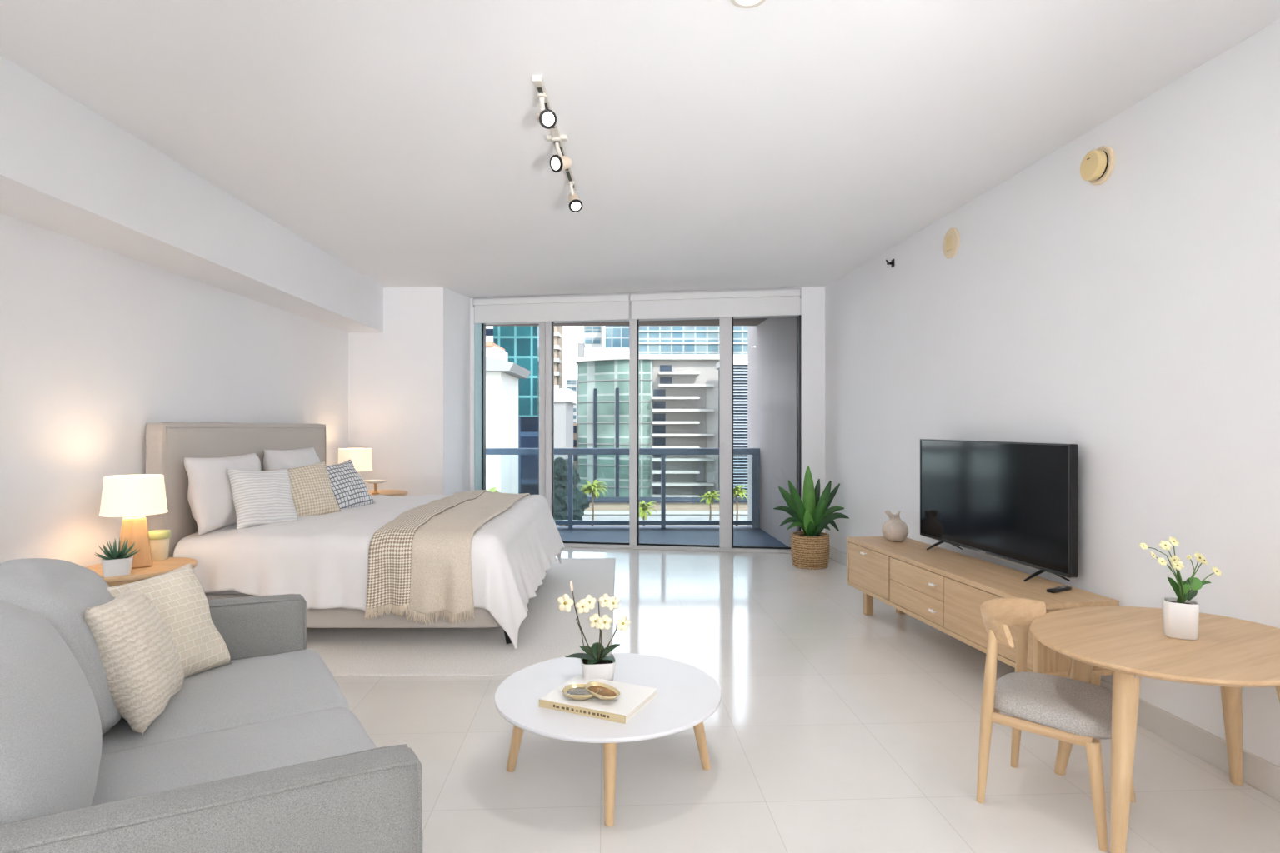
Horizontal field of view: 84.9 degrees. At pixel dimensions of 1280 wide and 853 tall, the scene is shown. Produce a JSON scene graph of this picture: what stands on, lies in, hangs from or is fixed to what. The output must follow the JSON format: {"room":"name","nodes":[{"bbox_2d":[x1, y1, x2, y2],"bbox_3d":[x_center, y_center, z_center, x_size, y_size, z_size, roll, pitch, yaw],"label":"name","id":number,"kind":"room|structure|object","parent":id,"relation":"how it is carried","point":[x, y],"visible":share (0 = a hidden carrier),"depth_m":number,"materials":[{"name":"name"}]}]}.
{"room":"studio apartment","nodes":[
{"label":"studio apartment","id":0,"kind":"room"},
{"bbox_2d":[0,212,348,567],"bbox_3d":[-2.966,-0.060,2.000,0.250,2.720,10.410,0,0,-1],"label":"wall","id":1,"kind":"structure","parent":0,"point":[98,345],"depth_m":3.78,"materials":[{"name":"paint"}]},
{"bbox_2d":[0,54,383,332],"bbox_3d":[-2.590,-1.190,1.970,0.502,0.460,10.356,0,0,-1],"label":"ceiling beam","id":2,"kind":"structure","parent":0,"point":[67,169],"depth_m":3.59,"materials":[{"name":"paint"}]},
{"bbox_2d":[348,287,470,496],"bbox_3d":[-2.522,-0.060,7.565,1.305,2.720,0.850,0,0,0],"label":"wall","id":3,"kind":"structure","parent":0,"point":[409,382],"depth_m":7.14,"materials":[{"name":"paint"}]},
{"bbox_2d":[470,298,474,491],"bbox_3d":[-1.843,-0.060,7.832,0.063,2.720,0.210,0,0,9],"label":"wall","id":4,"kind":"structure","parent":0,"point":[472,324],"depth_m":7.73,"materials":[{"name":"paint"}]},
{"bbox_2d":[485,318,767,325],"bbox_3d":[-0.725,-1.460,8.250,4.950,0.280,1.900,0,0,0],"label":"ceiling","id":5,"kind":"structure","parent":0,"point":[741,322],"depth_m":8.98,"materials":[{"name":"grey paint"}]},
{"bbox_2d":[0,0,1279,298],"bbox_3d":[-0.164,-1.520,2.145,6.230,0.200,11.290,0,0,0],"label":"ceiling","id":6,"kind":"structure","parent":0,"point":[711,144],"depth_m":3.13,"materials":[{"name":"paint"}]},
{"bbox_2d":[531,75,582,212],"bbox_3d":[-0.392,-1.321,3.484,0.124,0.197,1.316,0,0,1],"label":"track light","id":7,"kind":"object","parent":6,"relation":"attached to","point":[547,117],"visible":1,"depth_m":3.35,"materials":[{"name":"white plastic"}]},
{"bbox_2d":[730,0,765,8],"bbox_3d":[0.360,-1.418,2.310,0.124,0.004,0.124,0,0,0],"label":"recessed light","id":8,"kind":"object","parent":6,"relation":"in","point":[740,3],"visible":1,"depth_m":2.34,"materials":[{"name":"beige"}]},
{"bbox_2d":[556,526,788,547],"bbox_3d":[-0.790,1.403,8.225,4.820,0.195,1.850,0,0,0],"label":"floor","id":9,"kind":"structure","parent":0,"point":[742,536],"depth_m":8.40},
{"bbox_2d":[485,448,759,528],"bbox_3d":[-0.777,0.792,9.020,4.645,1.025,0.070,0,0,0],"label":"balcony railing","id":10,"kind":"object","parent":9,"relation":"on","point":[755,452],"visible":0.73,"depth_m":8.99,"materials":[{"name":"grey metal"}]},
{"bbox_2d":[747,316,798,547],"bbox_3d":[1.700,-0.050,8.475,0.400,3.100,2.550,0,0,0],"label":"wall","id":11,"kind":"structure","parent":0,"point":[772,344],"depth_m":8.21,"materials":[{"name":"grey paint"}]},
{"bbox_2d":[334,547,1279,852],"bbox_3d":[-0.164,1.375,2.145,6.230,0.150,11.290,0,0,0],"label":"floor","id":12,"kind":"structure","parent":0,"point":[836,727],"depth_m":2.77,"materials":[{"name":"tile"}]},
{"bbox_2d":[85,557,197,587],"bbox_3d":[-2.585,1.011,3.600,0.524,0.581,0.524,0,0,0],"label":"bedside table","id":13,"kind":"object","parent":12,"relation":"on","point":[158,567],"visible":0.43,"depth_m":3.51,"materials":[{"name":"brown wood"}]},
{"bbox_2d":[94,537,139,577],"bbox_3d":[-2.543,0.631,3.411,0.182,0.179,0.184,0,0,-35],"label":"potted succulent","id":14,"kind":"object","parent":13,"relation":"on","point":[116,563],"visible":1,"depth_m":3.38,"materials":[{"name":"green plant"}]},
{"bbox_2d":[101,555,133,577],"bbox_3d":[-2.545,0.679,3.410,0.124,0.082,0.124,0,0,-35],"label":"pot","id":15,"kind":"object","parent":14,"relation":"attached to","point":[116,566],"depth_m":3.37,"materials":[{"name":"white ceramic"}]},
{"bbox_2d":[99,475,168,569],"bbox_3d":[-2.600,0.487,3.600,0.289,0.465,0.289,0,0,-38],"label":"table lamp","id":16,"kind":"object","parent":13,"relation":"on","point":[131,497],"visible":0.96,"depth_m":3.53,"materials":[{"name":"wood"},{"name":"white fabric"}]},
{"bbox_2d":[148,530,171,560],"bbox_3d":[-2.600,0.642,3.785,0.110,0.155,0.110,0,0,0],"label":"candle jar","id":17,"kind":"object","parent":13,"relation":"on","point":[158,539],"visible":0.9,"depth_m":3.75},
{"bbox_2d":[0,558,423,852],"bbox_3d":[-1.286,0.847,1.914,0.989,0.906,1.732,0,0,-33],"label":"sofa","id":18,"kind":"object","parent":12,"relation":"on","point":[264,751],"visible":0.92,"depth_m":1.51,"materials":[{"name":"grey fabric"}]},
{"bbox_2d":[0,600,102,824],"bbox_3d":[-1.361,0.647,1.462,0.368,0.506,0.844,0,0,-33],"label":"cushion","id":19,"kind":"object","parent":18,"relation":"on","point":[51,702],"depth_m":1.40,"materials":[{"name":"grey fabric"}]},
{"bbox_2d":[0,558,121,734],"bbox_3d":[-1.751,0.652,2.103,0.408,0.488,0.694,0,0,-33],"label":"cushion","id":20,"kind":"object","parent":18,"relation":"on","point":[61,592],"depth_m":1.92,"materials":[{"name":"grey fabric"}]},
{"bbox_2d":[84,587,184,734],"bbox_3d":[-1.517,0.688,2.102,0.227,0.386,0.406,0,0,-20],"label":"cushion","id":21,"kind":"object","parent":18,"relation":"on","point":[141,661],"visible":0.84,"depth_m":1.98,"materials":[{"name":"fabric"}]},
{"bbox_2d":[106,563,231,678],"bbox_3d":[-1.623,0.688,2.365,0.232,0.372,0.414,0,0,13],"label":"cushion","id":22,"kind":"object","parent":18,"relation":"on","point":[177,595],"visible":0.52,"depth_m":2.40,"materials":[{"name":"fabric"}]},
{"bbox_2d":[101,649,349,754],"bbox_3d":[-1.442,0.949,2.308,0.818,0.196,0.675,0,0,-33],"label":"seat cushion","id":23,"kind":"object","parent":18,"relation":"on","point":[258,686],"depth_m":2.24,"materials":[{"name":"grey fabric"}]},
{"bbox_2d":[90,707,423,852],"bbox_3d":[-1.028,0.951,1.677,0.818,0.196,0.825,0,0,-33],"label":"seat cushion","id":24,"kind":"object","parent":18,"relation":"on","point":[282,742],"depth_m":1.85,"materials":[{"name":"grey fabric"}]},
{"bbox_2d":[306,558,615,676],"bbox_3d":[-1.480,1.295,5.250,2.660,0.009,3.364,0,0,0],"label":"rug","id":25,"kind":"object","parent":12,"relation":"on","point":[547,632],"visible":0.3,"depth_m":4.21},
{"bbox_2d":[145,422,511,644],"bbox_3d":[-1.817,0.632,5.117,2.117,1.315,2.125,0,0,0],"label":"bed","id":26,"kind":"object","parent":25,"relation":"on","point":[167,444],"visible":0.15,"depth_m":4.17,"materials":[{"name":"beige fabric"}]},
{"bbox_2d":[173,495,564,649],"bbox_3d":[-1.680,0.922,5.117,2.043,0.696,2.288,0,0,0],"label":"duvet","id":27,"kind":"object","parent":26,"relation":"on","point":[323,559],"visible":0.57,"depth_m":4.06,"materials":[{"name":"white fabric"}]},
{"bbox_2d":[183,453,260,535],"bbox_3d":[-2.643,0.414,4.500,0.234,0.463,0.761,0,0,-1],"label":"pillow","id":28,"kind":"object","parent":27,"relation":"on","point":[209,492],"visible":0.67,"depth_m":4.23,"materials":[{"name":"white fabric"}]},
{"bbox_2d":[225,468,298,529],"bbox_3d":[-2.392,0.453,4.451,0.228,0.384,0.409,0,0,36],"label":"cushion","id":29,"kind":"object","parent":27,"relation":"on","point":[259,497],"visible":0.98,"depth_m":4.38,"materials":[{"name":"fabric"}]},
{"bbox_2d":[263,446,319,469],"bbox_3d":[-2.660,0.395,5.420,0.242,0.460,0.783,0,0,-2],"label":"pillow","id":30,"kind":"object","parent":27,"relation":"on","point":[272,459],"visible":0.37,"depth_m":5.23,"materials":[{"name":"white fabric"}]},
{"bbox_2d":[263,461,340,517],"bbox_3d":[-2.296,0.448,4.777,0.222,0.404,0.460,0,0,37],"label":"cushion","id":31,"kind":"object","parent":27,"relation":"on","point":[312,494],"visible":0.66,"depth_m":4.76,"materials":[{"name":"beige fabric"}]},
{"bbox_2d":[325,459,374,509],"bbox_3d":[-2.208,0.448,5.166,0.258,0.391,0.449,0,0,22],"label":"cushion","id":32,"kind":"object","parent":27,"relation":"on","point":[349,490],"visible":0.7,"depth_m":5.14,"materials":[{"name":"fabric"}]},
{"bbox_2d":[365,490,529,624],"bbox_3d":[-1.262,0.836,5.109,0.627,0.593,2.267,0,0,0],"label":"throw blanket","id":33,"kind":"object","parent":27,"relation":"on","point":[419,562],"visible":0.98,"depth_m":4.03,"materials":[{"name":"beige fabric"}]},
{"bbox_2d":[368,490,407,496],"bbox_3d":[-2.500,0.963,6.620,0.580,0.676,0.580,0,0,0],"label":"bedside table","id":34,"kind":"object","parent":25,"relation":"on","point":[386,492],"visible":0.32,"depth_m":6.60,"materials":[{"name":"brown wood"}]},
{"bbox_2d":[338,448,372,471],"bbox_3d":[-2.700,0.417,6.640,0.307,0.415,0.307,0,0,0],"label":"table lamp","id":35,"kind":"object","parent":34,"relation":"on","point":[362,458],"visible":0.51,"depth_m":6.52,"materials":[{"name":"white fabric"}]},
{"bbox_2d":[364,480,386,494],"bbox_3d":[-2.455,0.564,6.500,0.200,0.122,0.200,0,0,0],"label":"dish","id":36,"kind":"object","parent":34,"relation":"on","point":[375,482],"visible":1,"depth_m":6.49,"materials":[{"name":"white ceramic"}]},
{"bbox_2d":[494,653,721,827],"bbox_3d":[-0.118,1.150,2.660,0.854,0.306,0.854,0,0,0],"label":"coffee table","id":37,"kind":"object","parent":12,"relation":"on","point":[687,696],"visible":0.89,"depth_m":2.54,"materials":[{"name":"white paint"}]},
{"bbox_2d":[557,580,629,680],"bbox_3d":[-0.180,0.801,2.754,0.242,0.392,0.169,0,0,31],"label":"potted orchid","id":38,"kind":"object","parent":37,"relation":"on","point":[597,663],"visible":0.98,"depth_m":2.73,"materials":[{"name":"plant"}]},
{"bbox_2d":[539,675,657,724],"bbox_3d":[-0.148,0.984,2.541,0.342,0.026,0.274,0,0,25],"label":"book","id":39,"kind":"object","parent":37,"relation":"on","point":[632,699],"visible":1,"depth_m":2.47,"materials":[{"name":"paper"}]},
{"bbox_2d":[562,684,599,699],"bbox_3d":[-0.213,0.958,2.517,0.132,0.024,0.116,0,0,8],"label":"dish","id":40,"kind":"object","parent":39,"relation":"on","point":[575,692],"visible":0.81,"depth_m":2.52,"materials":[{"name":"gold metal"}]},
{"bbox_2d":[584,681,619,700],"bbox_3d":[-0.135,0.946,2.493,0.144,0.034,0.088,0,0,38],"label":"dish","id":41,"kind":"object","parent":39,"relation":"on","point":[607,692],"visible":0.99,"depth_m":2.51,"materials":[{"name":"gold metal"}]},
{"bbox_2d":[773,466,849,569],"bbox_3d":[1.590,0.836,6.491,0.674,0.929,0.405,0,0,17],"label":"potted plant","id":42,"kind":"object","parent":12,"relation":"on","point":[810,549],"visible":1,"depth_m":6.44,"materials":[{"name":"green plant"}]},
{"bbox_2d":[790,531,829,569],"bbox_3d":[1.585,1.150,6.520,0.352,0.300,0.353,0,0,0],"label":"basket","id":43,"kind":"object","parent":42,"relation":"attached to","point":[809,551],"depth_m":6.38,"materials":[{"name":"wicker"}]},
{"bbox_2d":[846,535,1118,686],"bbox_3d":[1.794,1.040,4.039,0.425,0.520,1.890,0,0,-9],"label":"tv console","id":44,"kind":"object","parent":12,"relation":"on","point":[945,590],"visible":0.7,"depth_m":3.78,"materials":[{"name":"brown wood"}]},
{"bbox_2d":[881,510,908,541],"bbox_3d":[1.742,0.678,4.780,0.172,0.204,0.172,0,0,0],"label":"vase","id":45,"kind":"object","parent":44,"relation":"on","point":[894,529],"visible":1,"depth_m":4.73,"materials":[{"name":"ceramic"}]},
{"bbox_2d":[920,439,1077,581],"bbox_3d":[1.968,0.431,4.029,0.226,0.692,1.353,0,0,-8],"label":"television","id":46,"kind":"object","parent":44,"relation":"on","point":[1017,502],"visible":1,"depth_m":3.83,"materials":[{"name":"black plastic"}]},
{"bbox_2d":[1046,585,1071,593],"bbox_3d":[1.985,0.771,3.315,0.150,0.018,0.036,0,0,-28],"label":"remote control","id":47,"kind":"object","parent":44,"relation":"on","point":[1058,589],"visible":1,"depth_m":3.30,"materials":[{"name":"black plastic"}]},
{"bbox_2d":[976,598,1134,851],"bbox_3d":[1.427,0.973,2.429,0.441,0.657,0.439,0,0,-45],"label":"dining chair","id":48,"kind":"object","parent":12,"relation":"on","point":[1073,712],"visible":0.9,"depth_m":2.39,"materials":[{"name":"brown wood"}]},
{"bbox_2d":[1030,606,1279,852],"bbox_3d":[1.777,1.002,2.320,0.946,0.604,0.789,0,0,-27],"label":"dining table","id":49,"kind":"object","parent":12,"relation":"on","point":[1231,654],"visible":0.94,"depth_m":2.20,"materials":[{"name":"brown wood"}]},
{"bbox_2d":[1139,536,1221,640],"bbox_3d":[1.800,0.536,2.336,0.268,0.328,0.104,0,0,11],"label":"potted orchid","id":50,"kind":"object","parent":49,"relation":"on","point":[1181,613],"visible":1,"depth_m":2.32,"materials":[{"name":"white ceramic"}]},
{"bbox_2d":[801,286,824,533],"bbox_3d":[1.807,-0.060,7.229,0.288,2.720,0.220,0,0,9],"label":"wall","id":51,"kind":"structure","parent":0,"point":[812,298],"depth_m":7.12,"materials":[{"name":"paint"}]},
{"bbox_2d":[474,287,801,554],"bbox_3d":[-0.081,-0.060,7.493,3.524,2.720,0.170,0,0,9],"label":"sliding door frame","id":52,"kind":"structure","parent":51,"relation":"in","point":[726,324],"depth_m":7.44,"materials":[{"name":"metal"}]},
{"bbox_2d":[472,293,630,323],"bbox_3d":[-0.963,-1.267,7.543,1.738,0.270,0.076,0,0,9],"label":"roller blind","id":53,"kind":"object","parent":52,"relation":"attached to","point":[607,307],"visible":0.96,"depth_m":7.52,"materials":[{"name":"fabric"}]},
{"bbox_2d":[630,288,801,319],"bbox_3d":[0.769,-1.267,7.260,1.762,0.270,0.076,0,0,9],"label":"roller blind","id":54,"kind":"object","parent":52,"relation":"attached to","point":[769,302],"visible":1,"depth_m":7.24,"materials":[{"name":"fabric"}]},
{"bbox_2d":[825,19,1279,767],"bbox_3d":[2.389,-0.060,1.960,0.249,2.720,10.368,0,0,-4],"label":"wall","id":55,"kind":"structure","parent":0,"point":[1131,319],"depth_m":3.14,"materials":[{"name":"paint"}]},
{"bbox_2d":[885,259,894,267],"bbox_3d":[1.966,-1.289,5.517,0.063,0.062,0.050,0,0,-4],"label":"wall hook","id":56,"kind":"object","parent":55,"relation":"attached to","point":[892,262],"visible":1,"depth_m":5.51,"materials":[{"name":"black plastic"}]},
{"bbox_2d":[942,227,959,259],"bbox_3d":[2.055,-1.214,4.634,0.018,0.200,0.200,0,0,-4],"label":"cover plate","id":57,"kind":"object","parent":55,"relation":"attached to","point":[952,239],"visible":1,"depth_m":4.61,"materials":[{"name":"beige plastic"}]},
{"bbox_2d":[829,545,1279,801],"bbox_3d":[2.258,1.242,1.950,0.014,0.115,10.329,0,0,-4],"label":"baseboard","id":58,"kind":"structure","parent":55,"relation":"attached to","point":[1259,773],"depth_m":2.73,"materials":[{"name":"tile"}]},
{"bbox_2d":[1080,145,1115,184],"bbox_3d":[2.132,-1.223,3.280,0.066,0.172,0.172,0,0,-4],"label":"smoke detector","id":59,"kind":"object","parent":55,"relation":"attached to","point":[1097,165],"visible":1,"depth_m":3.24,"materials":[{"name":"beige plastic"}]},
{"label":"outside","id":60,"kind":"structure","parent":0,"visible":0},
{"bbox_2d":[486,487,499,492],"bbox_3d":[-12.610,8.005,57.962,2.613,5.822,2.748,0,0,0],"label":"palm tree","id":61,"kind":"object","parent":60,"point":[492,489],"visible":0.04,"depth_m":58.50,"materials":[{"name":"green plant"}]},
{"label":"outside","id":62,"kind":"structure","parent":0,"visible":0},
{"bbox_3d":[0.000,25.800,317.000,520.000,1.000,606.000,0,0,0],"label":"ground","id":63,"kind":"structure","parent":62,"visible":0},
{"bbox_2d":[485,325,493,342],"bbox_3d":[-42.803,-4.540,199.940,10.299,59.681,20.120,0,0,0],"label":"apartment block","id":64,"kind":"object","parent":63,"relation":"on","point":[489,329],"visible":0.02,"depth_m":190.00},
{"bbox_2d":[485,342,530,494],"bbox_3d":[-13.189,8.839,66.100,4.326,32.921,9.800,0,0,0],"label":"building","id":65,"kind":"structure","parent":63,"relation":"on","point":[502,376],"depth_m":62.95,"materials":[{"name":"concrete"}]},
{"bbox_2d":[518,416,539,494],"bbox_3d":[-20.510,11.807,130.000,6.743,26.986,24.000,0,0,0],"label":"podium","id":66,"kind":"object","parent":63,"relation":"on","point":[528,427],"visible":0.29,"depth_m":118.00,"materials":[{"name":"blue glass"}]},
{"bbox_2d":[493,325,539,416],"bbox_3d":[-21.357,-16.000,131.000,7.572,28.571,22.000,0,0,0],"label":"office tower","id":67,"kind":"structure","parent":66,"relation":"on","point":[521,343],"depth_m":120.01,"materials":[{"name":"teal glass"}]},
{"bbox_2d":[554,325,563,388],"bbox_3d":[-22.721,13.267,176.500,6.367,83.200,15.000,0,0,0],"label":"apartment tower","id":68,"kind":"structure","parent":63,"relation":"on","point":[558,330],"depth_m":172.58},
{"bbox_2d":[554,388,577,526],"bbox_3d":[-10.529,10.279,93.000,3.410,30.043,11.000,0,0,0],"label":"block","id":69,"kind":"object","parent":63,"relation":"on","point":[564,398],"visible":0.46,"depth_m":87.99,"materials":[{"name":"white concrete"}]},
{"bbox_2d":[554,457,580,526],"bbox_3d":[-7.341,14.082,66.052,3.331,22.435,3.447,0,0,15],"label":"leafy tree","id":70,"kind":"object","parent":63,"relation":"on","point":[561,465],"visible":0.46,"depth_m":64.88,"materials":[{"name":"green plant"}]},
{"bbox_2d":[565,379,577,423],"bbox_3d":[-29.404,2.471,309.940,4.763,45.657,20.120,0,0,0],"label":"tower","id":71,"kind":"structure","parent":63,"relation":"on","point":[572,384],"depth_m":300.01,"materials":[{"name":"white concrete"}]},
{"bbox_2d":[554,484,589,526],"bbox_3d":[-6.422,15.158,62.018,3.664,20.285,3.871,0,0,23],"label":"leafy tree","id":72,"kind":"object","parent":63,"relation":"on","point":[580,502],"visible":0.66,"depth_m":60.83,"materials":[{"name":"green plant"}]},
{"bbox_2d":[573,423,577,488],"bbox_3d":[-19.821,12.174,209.940,4.168,26.252,20.120,0,0,0],"label":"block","id":73,"kind":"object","parent":63,"relation":"on","point":[575,425],"visible":0.16,"depth_m":200.00,"materials":[{"name":"beige concrete"}]},
{"bbox_2d":[583,325,604,348],"bbox_3d":[-17.583,-8.398,269.940,6.929,67.395,20.120,0,0,0],"label":"tower","id":74,"kind":"structure","parent":63,"relation":"on","point":[593,336],"depth_m":260.02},
{"bbox_2d":[605,325,629,348],"bbox_3d":[-6.161,-9.255,240.000,10.679,69.110,20.000,0,0,0],"label":"tower","id":75,"kind":"structure","parent":63,"relation":"on","point":[616,337],"depth_m":230.03,"materials":[{"name":"glass"}]},
{"bbox_2d":[573,515,747,526],"bbox_3d":[3.000,19.660,94.500,38.000,11.281,33.000,0,0,0],"label":"ground","id":76,"kind":"structure","parent":63,"relation":"on","point":[586,517],"depth_m":106.58,"materials":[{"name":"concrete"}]},
{"bbox_2d":[580,480,608,526],"bbox_3d":[-6.097,10.547,91.893,3.947,6.956,3.876,0,0,0],"label":"palm tree","id":77,"kind":"object","parent":76,"relation":"on","point":[592,488],"visible":0.93,"depth_m":91.81,"materials":[{"name":"green plant"}]},
{"bbox_2d":[627,500,657,526],"bbox_3d":[0.291,11.708,87.915,3.954,4.640,3.332,0,0,0],"label":"palm tree","id":78,"kind":"object","parent":76,"relation":"on","point":[642,508],"visible":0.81,"depth_m":87.44,"materials":[{"name":"green plant"}]},
{"bbox_2d":[699,490,719,520],"bbox_3d":[10.014,11.551,99.988,3.415,4.952,3.566,0,0,0],"label":"palm tree","id":79,"kind":"object","parent":76,"relation":"on","point":[708,496],"visible":0.94,"depth_m":99.73,"materials":[{"name":"green plant"}]},
{"bbox_2d":[733,485,747,526],"bbox_3d":[13.210,11.033,96.010,3.428,5.986,3.441,0,0,0],"label":"palm tree","id":80,"kind":"object","parent":76,"relation":"on","point":[737,490],"visible":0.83,"depth_m":95.87,"materials":[{"name":"green plant"}]},
{"bbox_2d":[574,342,747,497],"bbox_3d":[4.511,3.257,161.300,38.121,44.086,29.400,0,0,0],"label":"apartment building","id":81,"kind":"structure","parent":63,"relation":"on","point":[678,393],"depth_m":150.93,"materials":[{"name":"concrete"}]},
{"bbox_2d":[584,497,747,514],"bbox_3d":[3.800,18.542,113.700,29.733,13.517,6.600,0,0,0],"label":"podium","id":82,"kind":"object","parent":63,"relation":"on","point":[608,506],"visible":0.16,"depth_m":112.00,"materials":[{"name":"white concrete"}]},
{"bbox_2d":[639,325,747,354],"bbox_3d":[14.092,-5.574,187.750,30.479,61.748,20.500,0,0,0],"label":"glass tower","id":83,"kind":"structure","parent":63,"relation":"on","point":[652,339],"depth_m":178.01,"materials":[{"name":"glass"}]},
{"bbox_2d":[715,358,747,497],"bbox_3d":[21.214,6.104,140.500,10.643,38.393,12.000,0,0,0],"label":"car park","id":84,"kind":"structure","parent":63,"relation":"on","point":[740,365],"depth_m":134.99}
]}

